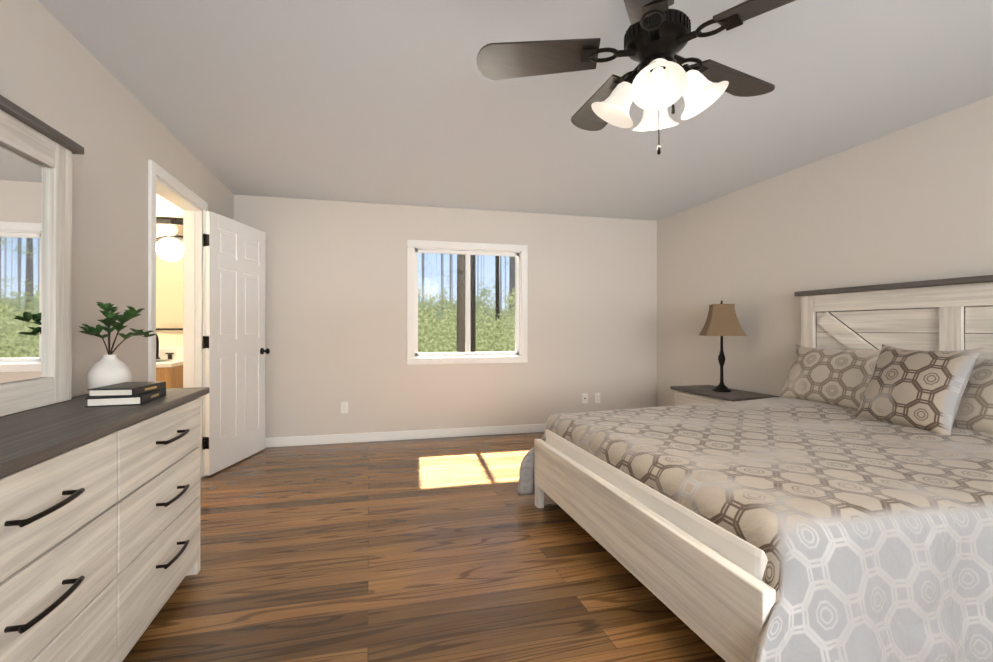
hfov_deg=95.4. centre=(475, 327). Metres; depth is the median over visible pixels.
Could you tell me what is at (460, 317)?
tree
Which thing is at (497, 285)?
tree
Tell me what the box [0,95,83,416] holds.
mirror
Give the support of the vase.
on the dresser
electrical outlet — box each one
[341,402,347,413]
[594,393,599,402]
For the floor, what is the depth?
2.10 m
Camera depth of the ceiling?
2.42 m
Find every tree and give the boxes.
[418,258,514,352]
[457,254,470,351]
[471,255,475,351]
[495,256,499,327]
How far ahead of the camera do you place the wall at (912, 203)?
3.45 m
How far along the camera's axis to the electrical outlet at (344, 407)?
4.48 m
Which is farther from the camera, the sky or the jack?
the sky
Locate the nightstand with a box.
[670,385,778,405]
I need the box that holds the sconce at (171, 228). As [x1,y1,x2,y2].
[156,217,182,235]
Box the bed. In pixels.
[518,275,992,661]
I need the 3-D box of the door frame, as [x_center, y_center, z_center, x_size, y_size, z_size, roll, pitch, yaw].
[-2.050,0.087,3.050,0.143,2.115,0.945,0,0,-13]
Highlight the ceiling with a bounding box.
[38,0,992,220]
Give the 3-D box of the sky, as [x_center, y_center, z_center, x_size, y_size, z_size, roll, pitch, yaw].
[-10.994,-19.777,41.284,120.000,48.000,0.001,0,0,-13]
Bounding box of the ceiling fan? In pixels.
[477,0,795,154]
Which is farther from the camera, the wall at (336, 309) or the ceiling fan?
the wall at (336, 309)
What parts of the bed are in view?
frame, mattress, headboard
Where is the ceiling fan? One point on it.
(658, 35)
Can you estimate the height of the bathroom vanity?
1.090 m
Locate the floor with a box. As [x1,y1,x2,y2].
[122,432,725,661]
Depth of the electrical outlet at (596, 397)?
5.11 m
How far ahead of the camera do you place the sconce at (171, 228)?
4.09 m
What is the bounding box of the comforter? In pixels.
[518,397,992,661]
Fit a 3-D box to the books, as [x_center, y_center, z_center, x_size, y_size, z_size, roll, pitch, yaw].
[-1.338,0.254,1.745,0.187,0.060,0.261,0,0,-13]
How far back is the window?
4.80 m
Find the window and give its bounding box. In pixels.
[407,240,527,364]
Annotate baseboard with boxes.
[265,424,545,447]
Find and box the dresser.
[0,387,208,661]
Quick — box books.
[86,381,165,406]
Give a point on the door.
(235, 300)
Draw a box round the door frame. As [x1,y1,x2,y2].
[148,159,207,477]
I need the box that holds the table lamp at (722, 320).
[699,300,746,391]
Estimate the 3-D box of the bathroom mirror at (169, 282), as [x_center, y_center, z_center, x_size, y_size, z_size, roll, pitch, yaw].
[-2.773,-0.413,4.173,0.800,0.880,0.020,0,0,-13]
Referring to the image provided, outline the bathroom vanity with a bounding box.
[156,335,182,387]
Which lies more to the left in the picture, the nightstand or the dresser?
the dresser
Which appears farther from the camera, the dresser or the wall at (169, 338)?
the wall at (169, 338)
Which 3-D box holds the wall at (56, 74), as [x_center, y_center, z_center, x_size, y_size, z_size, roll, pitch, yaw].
[-1.532,-0.060,0.824,0.120,2.400,7.024,0,0,-13]
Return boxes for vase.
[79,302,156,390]
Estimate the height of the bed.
1.420 m
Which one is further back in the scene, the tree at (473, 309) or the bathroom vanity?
the tree at (473, 309)
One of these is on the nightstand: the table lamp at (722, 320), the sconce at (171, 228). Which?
the table lamp at (722, 320)
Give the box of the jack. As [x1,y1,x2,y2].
[582,393,587,403]
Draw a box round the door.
[203,211,269,475]
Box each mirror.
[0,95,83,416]
[156,235,182,329]
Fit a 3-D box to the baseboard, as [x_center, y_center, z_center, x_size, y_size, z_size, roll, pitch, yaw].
[-0.087,1.103,4.761,4.500,0.090,0.018,0,0,-13]
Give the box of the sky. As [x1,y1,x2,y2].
[418,253,514,340]
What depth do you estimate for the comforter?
1.49 m
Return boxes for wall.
[0,0,233,476]
[156,193,182,347]
[234,195,656,437]
[657,95,992,406]
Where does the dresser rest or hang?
on the floor

